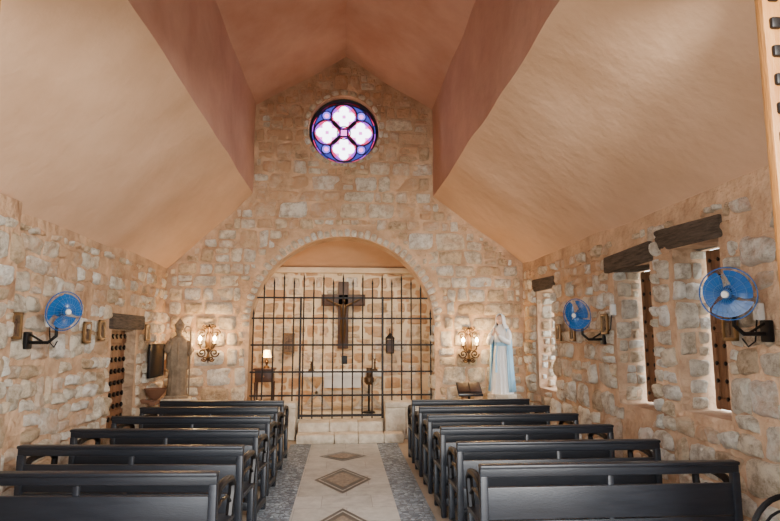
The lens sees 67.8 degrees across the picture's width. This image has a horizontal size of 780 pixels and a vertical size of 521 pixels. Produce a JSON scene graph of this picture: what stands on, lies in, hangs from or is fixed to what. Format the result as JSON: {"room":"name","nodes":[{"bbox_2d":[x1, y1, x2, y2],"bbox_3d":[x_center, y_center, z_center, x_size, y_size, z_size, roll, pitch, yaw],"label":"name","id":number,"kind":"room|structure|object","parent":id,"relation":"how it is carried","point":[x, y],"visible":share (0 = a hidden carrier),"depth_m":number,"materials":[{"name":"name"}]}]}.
{"room":"church","nodes":[
{"label":"church","id":0,"kind":"room"},
{"bbox_2d":[1,213,166,492],"bbox_3d":[-3.564,1.035,5.118,0.380,3.170,9.750,1,-7,-5],"label":"wall","id":1,"kind":"structure","parent":0,"point":[13,420],"depth_m":6.56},
{"bbox_2d":[0,193,25,495],"bbox_3d":[-3.226,0.835,4.550,0.242,2.820,0.721,1,-7,-5],"label":"trim","id":2,"kind":"structure","parent":1,"relation":"attached to","point":[12,249],"depth_m":4.83,"materials":[{"name":"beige stone"}]},
{"bbox_2d":[0,223,168,495],"bbox_3d":[-3.386,1.068,5.800,0.135,2.707,7.488,1,-7,-5],"label":"stonework","id":3,"kind":"object","parent":1,"relation":"attached to","point":[48,422],"visible":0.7,"depth_m":6.20,"materials":[{"name":"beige stone"}]},
{"bbox_2d":[11,312,23,339],"bbox_3d":[-3.290,0.574,5.104,0.030,0.240,0.170,1,-7,-5],"label":"station","id":4,"kind":"object","parent":3,"relation":"attached to","point":[18,317],"visible":0.79,"depth_m":5.13,"materials":[{"name":"brown"}]},
{"bbox_2d":[44,314,57,347],"bbox_3d":[-3.365,0.699,5.754,0.061,0.331,0.199,1,-7,-5],"label":"switch box","id":5,"kind":"object","parent":3,"relation":"attached to","point":[50,319],"visible":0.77,"depth_m":5.69,"materials":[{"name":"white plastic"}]},
{"bbox_2d":[23,291,82,348],"bbox_3d":[-3.127,0.549,5.338,0.457,0.531,0.321,1,-7,-5],"label":"wall fan","id":6,"kind":"object","parent":3,"relation":"attached to","point":[57,307],"visible":1,"depth_m":5.33,"materials":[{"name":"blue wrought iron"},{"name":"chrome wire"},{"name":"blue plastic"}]},
{"bbox_2d":[82,322,91,342],"bbox_3d":[-3.404,0.809,6.521,0.030,0.240,0.170,1,-7,-5],"label":"station","id":7,"kind":"object","parent":3,"relation":"attached to","point":[86,338],"visible":1,"depth_m":6.50,"materials":[{"name":"brown"}]},
{"bbox_2d":[97,320,106,339],"bbox_3d":[-3.436,0.831,6.920,0.030,0.240,0.170,1,-7,-5],"label":"station","id":8,"kind":"object","parent":3,"relation":"attached to","point":[102,323],"visible":1,"depth_m":6.91,"materials":[{"name":"brown"}]},
{"bbox_2d":[144,324,150,340],"bbox_3d":[-3.565,1.060,8.529,0.030,0.240,0.170,1,-7,-5],"label":"station","id":9,"kind":"object","parent":3,"relation":"attached to","point":[147,326],"visible":1,"depth_m":8.52,"materials":[{"name":"brown"}]},
{"bbox_2d":[147,344,164,378],"bbox_3d":[-3.575,1.528,8.872,0.035,0.500,0.690,1,-7,-5],"label":"notice board","id":10,"kind":"object","parent":3,"relation":"attached to","point":[155,367],"visible":1,"depth_m":8.82,"materials":[{"name":"black wood"}]},
{"bbox_2d":[106,330,126,440],"bbox_3d":[-3.713,1.797,7.723,0.129,1.730,0.860,1,-7,-5],"label":"door","id":11,"kind":"structure","parent":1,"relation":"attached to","point":[118,338],"depth_m":7.91,"materials":[{"name":"brown wood"}]},
{"bbox_2d":[109,313,144,329],"bbox_3d":[-3.707,0.838,7.909,0.330,0.200,1.200,1,-7,-5],"label":"lintel","id":12,"kind":"object","parent":1,"relation":"attached to","point":[118,321],"visible":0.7,"depth_m":7.81,"materials":[{"name":"brown wood"}]},
{"bbox_2d":[140,388,166,405],"bbox_3d":[-3.471,1.999,8.515,0.360,0.235,0.320,1,-7,-5],"label":"holy water font","id":13,"kind":"object","parent":1,"relation":"attached to","point":[154,394],"visible":0.95,"depth_m":8.44,"materials":[{"name":"brown stone"}]},
{"bbox_2d":[0,0,251,267],"bbox_3d":[-2.749,-1.008,5.945,1.432,1.360,7.930,1,-7,-5],"label":"ceiling","id":14,"kind":"structure","parent":0,"point":[102,141],"depth_m":5.25,"materials":[{"name":"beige paint"}]},
{"bbox_2d":[128,0,255,192],"bbox_3d":[-2.051,-2.451,6.189,0.097,1.633,7.930,1,-7,-5],"label":"ceiling","id":15,"kind":"structure","parent":0,"point":[193,36],"depth_m":6.72,"materials":[{"name":"pink paint"}]},
{"bbox_2d":[296,402,383,435],"bbox_3d":[-0.898,3.054,10.987,5.100,0.480,2.750,1,-7,-5],"label":"floor","id":16,"kind":"structure","parent":0,"point":[336,405],"depth_m":10.62,"materials":[{"name":"stone"}]},
{"bbox_2d":[253,367,276,399],"bbox_3d":[-2.407,2.446,11.119,0.400,0.760,0.365,1,-7,-5],"label":"side table","id":17,"kind":"object","parent":16,"relation":"on","point":[266,376],"visible":0.67,"depth_m":11.00,"materials":[{"name":"brown wood"}]},
{"bbox_2d":[263,350,270,367],"bbox_3d":[-2.378,1.902,11.195,0.180,0.340,0.180,1,-7,-5],"label":"table lamp","id":18,"kind":"object","parent":17,"relation":"on","point":[266,354],"visible":0.94,"depth_m":11.15,"materials":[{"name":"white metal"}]},
{"bbox_2d":[301,369,380,409],"bbox_3d":[-0.906,2.459,11.034,1.560,0.727,0.690,1,-7,-5],"label":"altar table","id":19,"kind":"object","parent":16,"relation":"on","point":[337,377],"visible":0.65,"depth_m":10.91,"materials":[{"name":"white stone"}]},
{"bbox_2d":[373,353,377,370],"bbox_3d":[-0.290,1.934,11.055,0.120,0.320,0.118,1,-7,-5],"label":"candlestick","id":20,"kind":"object","parent":19,"relation":"on","point":[374,358],"visible":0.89,"depth_m":11.04,"materials":[{"name":"white wax"}]},
{"bbox_2d":[363,368,374,413],"bbox_3d":[-0.380,2.344,10.489,0.240,0.800,0.240,1,-7,-5],"label":"candle stand","id":21,"kind":"object","parent":16,"relation":"on","point":[367,379],"visible":0.67,"depth_m":10.45,"materials":[{"name":"black metal"}]},
{"bbox_2d":[252,273,429,402],"bbox_3d":[-0.938,1.457,12.351,5.377,3.600,0.258,1,-7,-5],"label":"wall","id":22,"kind":"structure","parent":0,"point":[279,277],"depth_m":12.26,"materials":[{"name":"stone"}]},
{"bbox_2d":[284,333,294,353],"bbox_3d":[-2.103,1.722,12.062,0.240,0.420,0.030,1,-7,-5],"label":"station","id":23,"kind":"object","parent":22,"relation":"attached to","point":[287,336],"visible":0.67,"depth_m":12.06,"materials":[{"name":"brown wood"}]},
{"bbox_2d":[321,282,364,348],"bbox_3d":[-0.980,1.137,12.138,0.920,1.400,0.185,1,-7,-5],"label":"crucifix","id":24,"kind":"object","parent":22,"relation":"attached to","point":[327,302],"visible":0.68,"depth_m":12.17,"materials":[{"name":"brown wood"}]},
{"bbox_2d":[275,267,410,273],"bbox_3d":[-0.980,0.211,12.387,4.900,0.120,0.100,1,-7,-5],"label":"crown molding","id":25,"kind":"structure","parent":22,"relation":"attached to","point":[280,269],"depth_m":12.34,"materials":[{"name":"paint"}]},
{"bbox_2d":[385,328,394,353],"bbox_3d":[-0.003,1.682,12.143,0.200,0.520,0.240,1,-7,-5],"label":"lantern","id":26,"kind":"object","parent":22,"relation":"attached to","point":[388,338],"visible":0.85,"depth_m":12.05,"materials":[{"name":"black metal"}]},
{"bbox_2d":[280,241,405,267],"bbox_3d":[-0.904,-0.268,11.495,5.300,0.700,2.400,1,-7,-5],"label":"ceiling","id":27,"kind":"structure","parent":0,"point":[351,254],"depth_m":11.96,"materials":[{"name":"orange paint"}]},
{"bbox_2d":[161,57,526,405],"bbox_3d":[-0.710,-0.381,10.187,6.080,6.703,0.547,1,-7,-5],"label":"wall","id":28,"kind":"structure","parent":0,"point":[296,195],"depth_m":10.04,"materials":[{"name":"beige stone"}]},
{"bbox_2d":[197,324,220,361],"bbox_3d":[-2.966,1.351,9.445,0.390,0.641,0.176,1,-7,-5],"label":"wall sconce","id":29,"kind":"object","parent":28,"relation":"attached to","point":[209,340],"visible":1,"depth_m":9.49,"materials":[{"name":"brown metal"}]},
{"bbox_2d":[241,229,441,326],"bbox_3d":[-0.799,0.284,9.894,3.409,1.693,0.060,1,-7,-5],"label":"arch voussoirs","id":30,"kind":"object","parent":28,"relation":"attached to","point":[282,251],"visible":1,"depth_m":9.96,"materials":[{"name":"beige stone"}]},
{"bbox_2d":[249,274,432,418],"bbox_3d":[-0.804,1.437,9.871,3.100,2.440,0.063,1,-7,-5],"label":"iron gate","id":31,"kind":"object","parent":30,"relation":"attached to","point":[343,358],"visible":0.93,"depth_m":9.87,"materials":[{"name":"black metal"}]},
{"bbox_2d":[309,99,377,162],"bbox_3d":[-0.831,-2.300,10.450,1.280,1.280,0.070,1,-7,-5],"label":"window","id":32,"kind":"structure","parent":28,"relation":"in","point":[325,114],"depth_m":10.45,"materials":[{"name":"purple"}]},
{"bbox_2d":[304,90,384,167],"bbox_3d":[-0.805,-2.338,10.235,1.432,1.436,0.060,1,-7,-5],"label":"window surround","id":33,"kind":"object","parent":28,"relation":"attached to","point":[369,102],"visible":1,"depth_m":10.23,"materials":[{"name":"beige stone"}]},
{"bbox_2d":[296,399,422,418],"bbox_3d":[-0.805,2.505,9.751,3.100,0.290,0.190,1,-7,-5],"label":"sill","id":34,"kind":"structure","parent":28,"relation":"attached to","point":[420,399],"depth_m":9.65,"materials":[{"name":"stone"}]},
{"bbox_2d":[428,325,435,398],"bbox_3d":[0.710,1.917,10.040,0.085,1.632,0.450,1,-7,-5],"label":"jamb","id":35,"kind":"object","parent":28,"relation":"attached to","point":[432,378],"depth_m":9.91,"materials":[{"name":"beige stone"}]},
{"bbox_2d":[458,326,479,362],"bbox_3d":[1.340,1.425,9.781,0.390,0.641,0.176,1,-7,-5],"label":"wall sconce","id":36,"kind":"object","parent":28,"relation":"attached to","point":[468,341],"visible":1,"depth_m":9.83,"materials":[{"name":"brown metal"}]},
{"bbox_2d":[216,0,475,109],"bbox_3d":[-0.484,-3.695,6.477,3.169,0.970,7.930,1,-7,-5],"label":"ceiling","id":37,"kind":"structure","parent":0,"point":[410,46],"depth_m":8.82,"materials":[{"name":"paint"}]},
{"bbox_2d":[242,438,456,520],"bbox_3d":[-0.327,2.405,4.972,6.680,0.214,9.300,1,-7,-5],"label":"floor","id":38,"kind":"structure","parent":0,"point":[349,481],"depth_m":6.35,"materials":[{"name":"tile"}]},
{"bbox_2d":[0,471,235,520],"bbox_3d":[-1.954,1.734,3.671,1.767,0.810,0.744,0,-7,0],"label":"pew","id":39,"kind":"object","parent":38,"relation":"on","point":[75,507],"visible":1,"depth_m":3.58,"materials":[{"name":"paint"}]},
{"bbox_2d":[14,444,256,520],"bbox_3d":[-2.004,1.848,4.552,1.748,0.810,0.744,0,-7,0],"label":"pew","id":40,"kind":"object","parent":38,"relation":"on","point":[35,451],"visible":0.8,"depth_m":4.46,"materials":[{"name":"paint"}]},
{"bbox_2d":[68,428,268,520],"bbox_3d":[-2.048,1.952,5.344,1.707,0.810,0.744,0,-7,0],"label":"pew","id":41,"kind":"object","parent":38,"relation":"on","point":[85,434],"visible":0.44,"depth_m":5.26,"materials":[{"name":"paint"}]},
{"bbox_2d":[161,318,193,400],"bbox_3d":[-3.308,1.863,9.022,0.460,1.935,0.400,2,-8,-16],"label":"saint statue","id":42,"kind":"object","parent":38,"relation":"on","point":[179,350],"visible":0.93,"depth_m":8.96,"materials":[{"name":"beige stone"}]},
{"bbox_2d":[110,416,277,501],"bbox_3d":[-2.096,2.061,6.181,1.666,0.810,0.744,0,-7,0],"label":"pew","id":43,"kind":"object","parent":38,"relation":"on","point":[124,421],"visible":0.42,"depth_m":6.09,"materials":[{"name":"paint"}]},
{"bbox_2d":[139,407,283,478],"bbox_3d":[-2.156,2.163,6.972,1.635,0.810,0.744,0,-7,-1],"label":"pew","id":44,"kind":"object","parent":38,"relation":"on","point":[149,411],"visible":0.3,"depth_m":6.88,"materials":[{"name":"paint"}]},
{"bbox_2d":[159,400,288,463],"bbox_3d":[-2.201,2.253,7.660,1.614,0.810,0.744,0,-7,-1],"label":"pew","id":45,"kind":"object","parent":38,"relation":"on","point":[177,403],"visible":0.31,"depth_m":7.58,"materials":[{"name":"paint"}]},
{"bbox_2d":[278,400,418,439],"bbox_3d":[-0.783,2.600,9.452,3.320,0.585,0.300,1,-7,-5],"label":"wall","id":46,"kind":"structure","parent":38,"relation":"on","point":[395,411],"depth_m":9.40,"materials":[{"name":"stone"}]},
{"bbox_2d":[296,419,403,443],"bbox_3d":[-0.642,2.734,9.307,1.660,0.282,0.694,1,-7,-5],"label":"steps","id":47,"kind":"structure","parent":38,"relation":"on","point":[343,431],"depth_m":9.15,"materials":[{"name":"stone"}]},
{"bbox_2d":[407,398,529,462],"bbox_3d":[1.073,2.275,7.824,1.602,0.810,0.744,1,-7,-5],"label":"pew","id":48,"kind":"object","parent":38,"relation":"on","point":[524,401],"visible":0.32,"depth_m":7.74,"materials":[{"name":"paint"}]},
{"bbox_2d":[456,382,482,398],"bbox_3d":[1.226,2.359,8.947,0.380,0.933,0.280,1,-7,-5],"label":"lectern","id":49,"kind":"object","parent":38,"relation":"on","point":[464,389],"visible":0.73,"depth_m":8.95,"materials":[{"name":"brown wood"}]},
{"bbox_2d":[414,405,549,476],"bbox_3d":[1.138,2.179,7.088,1.612,0.810,0.744,1,-7,-5],"label":"pew","id":50,"kind":"object","parent":38,"relation":"on","point":[418,416],"visible":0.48,"depth_m":7.00,"materials":[{"name":"paint"}]},
{"bbox_2d":[422,413,578,497],"bbox_3d":[1.223,2.083,6.354,1.662,0.810,0.744,1,-7,-5],"label":"pew","id":51,"kind":"object","parent":38,"relation":"on","point":[428,478],"visible":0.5,"depth_m":6.26,"materials":[{"name":"paint"}]},
{"bbox_2d":[487,313,516,405],"bbox_3d":[1.812,1.871,9.420,0.462,2.022,0.486,-1,-8,11],"label":"statue","id":52,"kind":"object","parent":38,"relation":"on","point":[502,385],"visible":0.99,"depth_m":9.35,"materials":[{"name":"beige stone"}]},
{"bbox_2d":[433,424,614,520],"bbox_3d":[1.292,1.978,5.549,1.672,0.810,0.744,1,-7,-5],"label":"pew","id":53,"kind":"object","parent":38,"relation":"on","point":[440,464],"visible":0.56,"depth_m":5.45,"materials":[{"name":"paint"}]},
{"bbox_2d":[447,439,662,520],"bbox_3d":[1.361,1.875,4.758,1.682,0.810,0.744,1,-7,-4],"label":"pew","id":54,"kind":"object","parent":38,"relation":"on","point":[457,484],"visible":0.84,"depth_m":4.67,"materials":[{"name":"paint"}]},
{"bbox_2d":[465,459,742,520],"bbox_3d":[1.467,1.769,3.941,1.782,0.810,0.744,1,-7,-4],"label":"pew","id":55,"kind":"object","parent":38,"relation":"on","point":[695,501],"visible":1,"depth_m":3.85,"materials":[{"name":"paint"}]},
{"bbox_2d":[699,494,779,520],"bbox_3d":[1.950,1.620,3.045,0.502,0.874,0.456,1,-7,-5],"label":"chair","id":56,"kind":"object","parent":38,"relation":"on","point":[770,500],"visible":1,"depth_m":2.87,"materials":[{"name":"black"}]},
{"bbox_2d":[432,0,559,195],"bbox_3d":[1.084,-2.422,6.437,0.054,1.628,7.930,1,-7,-5],"label":"ceiling","id":57,"kind":"structure","parent":0,"point":[498,35],"depth_m":6.86,"materials":[{"name":"pink paint"}]},
{"bbox_2d":[433,0,768,262],"bbox_3d":[1.880,-1.022,6.318,1.635,1.226,7.930,1,-7,-5],"label":"ceiling","id":58,"kind":"structure","parent":0,"point":[617,113],"depth_m":4.96,"materials":[{"name":"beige paint"}]},
{"bbox_2d":[523,165,779,520],"bbox_3d":[2.875,1.036,5.635,0.380,3.300,9.750,1,-7,-5],"label":"wall","id":59,"kind":"structure","parent":0,"point":[755,185],"depth_m":5.52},
{"bbox_2d":[532,276,554,291],"bbox_3d":[2.548,0.368,9.135,0.351,0.216,0.990,1,-7,-5],"label":"lintel","id":60,"kind":"object","parent":59,"relation":"attached to","point":[545,283],"visible":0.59,"depth_m":9.04,"materials":[{"name":"brown wood"}]},
{"bbox_2d":[536,293,554,386],"bbox_3d":[2.546,1.266,9.325,0.338,1.501,0.102,1,-7,-5],"label":"jamb","id":61,"kind":"structure","parent":59,"relation":"attached to","point":[546,311],"depth_m":9.33,"materials":[{"name":"beige stone"}]},
{"bbox_2d":[605,304,615,331],"bbox_3d":[2.548,0.672,6.707,0.061,0.331,0.199,1,-7,-5],"label":"switch box","id":62,"kind":"object","parent":59,"relation":"attached to","point":[612,308],"visible":1,"depth_m":6.64,"materials":[{"name":"white plastic"}]},
{"bbox_2d":[603,241,652,272],"bbox_3d":[2.763,-0.024,6.426,0.369,0.232,1.040,1,-7,-5],"label":"lintel","id":63,"kind":"object","parent":59,"relation":"attached to","point":[626,260],"visible":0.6,"depth_m":6.36,"materials":[{"name":"brown wood"}]},
{"bbox_2d":[613,272,645,399],"bbox_3d":[2.765,0.860,6.650,0.329,1.475,0.090,1,-7,-5],"label":"jamb","id":64,"kind":"structure","parent":59,"relation":"attached to","point":[629,308],"depth_m":6.65,"materials":[{"name":"beige stone"}]},
{"bbox_2d":[640,271,656,401],"bbox_3d":[2.941,0.815,6.260,0.065,1.460,0.720,1,-7,-5],"label":"shutter","id":65,"kind":"object","parent":59,"relation":"attached to","point":[648,333],"visible":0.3,"depth_m":6.53,"materials":[{"name":"brown wood"}]},
{"bbox_2d":[522,197,779,520],"bbox_3d":[2.586,1.088,6.272,0.136,2.779,7.488,1,-7,-5],"label":"stonework","id":66,"kind":"object","parent":59,"relation":"attached to","point":[763,477],"visible":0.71,"depth_m":5.55,"materials":[{"name":"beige stone"}]},
{"bbox_2d":[555,324,561,340],"bbox_3d":[2.400,1.024,8.253,0.030,0.240,0.170,1,-7,-5],"label":"station","id":67,"kind":"object","parent":66,"relation":"attached to","point":[559,330],"visible":1,"depth_m":8.22,"materials":[{"name":"brown"}]},
{"bbox_2d":[569,327,575,340],"bbox_3d":[2.439,0.960,7.759,0.030,0.240,0.170,1,-7,-5],"label":"station","id":68,"kind":"object","parent":66,"relation":"attached to","point":[572,333],"visible":0.62,"depth_m":7.75,"materials":[{"name":"brown"}]},
{"bbox_2d":[563,299,606,344],"bbox_3d":[2.317,0.720,6.847,0.473,0.540,0.302,-1,-7,5],"label":"wall fan","id":69,"kind":"object","parent":66,"relation":"attached to","point":[576,320],"visible":1,"depth_m":6.86,"materials":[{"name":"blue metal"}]},
{"bbox_2d":[600,313,608,333],"bbox_3d":[2.517,0.745,6.802,0.030,0.240,0.170,1,-7,-5],"label":"station","id":70,"kind":"object","parent":66,"relation":"attached to","point":[604,318],"visible":1,"depth_m":6.79,"materials":[{"name":"brown"}]},
{"bbox_2d":[721,316,738,340],"bbox_3d":[2.693,0.518,4.600,0.030,0.240,0.170,1,-7,-5],"label":"station","id":71,"kind":"object","parent":66,"relation":"attached to","point":[726,326],"visible":0.53,"depth_m":4.60,"materials":[{"name":"brown"}]},
{"bbox_2d":[699,267,774,341],"bbox_3d":[2.541,0.318,4.184,0.469,0.541,0.310,1,-7,-5],"label":"wall fan","id":72,"kind":"object","parent":66,"relation":"attached to","point":[739,286],"visible":1,"depth_m":4.19,"materials":[{"name":"blue plastic"},{"name":"wrought iron"},{"name":"white plastic"}]},
{"bbox_2d":[742,303,764,346],"bbox_3d":[2.734,0.489,4.369,0.061,0.331,0.199,1,-7,-5],"label":"switch box","id":73,"kind":"object","parent":66,"relation":"attached to","point":[758,312],"visible":0.89,"depth_m":4.30,"materials":[{"name":"white plastic"}]},
{"bbox_2d":[653,214,722,250],"bbox_3d":[2.848,-0.239,5.318,0.376,0.234,0.980,1,-7,-5],"label":"lintel","id":74,"kind":"object","parent":59,"relation":"attached to","point":[707,228],"visible":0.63,"depth_m":5.22,"materials":[{"name":"brown wood"}]},
{"bbox_2d":[673,251,710,408],"bbox_3d":[2.868,0.640,5.439,0.358,1.483,0.097,1,-7,-5],"label":"jamb","id":75,"kind":"structure","parent":59,"relation":"attached to","point":[687,314],"depth_m":5.44,"materials":[{"name":"beige stone"}]},
{"bbox_2d":[705,248,730,410],"bbox_3d":[3.034,0.595,5.108,0.065,1.460,0.610,1,-7,-5],"label":"shutter","id":76,"kind":"object","parent":59,"relation":"attached to","point":[719,348],"visible":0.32,"depth_m":5.30,"materials":[{"name":"brown wood"}]},
{"bbox_3d":[-0.081,-1.406,2.352,6.080,6.695,0.300,1,-7,-5],"label":"wall","id":77,"kind":"structure","parent":0,"visible":0},
{"bbox_2d":[754,0,779,288],"bbox_3d":[2.079,0.344,2.525,0.739,3.270,0.090,1,-7,-5],"label":"entrance door","id":78,"kind":"structure","parent":77,"relation":"in","point":[767,12],"depth_m":2.63,"materials":[{"name":"brown wood"}]}
]}

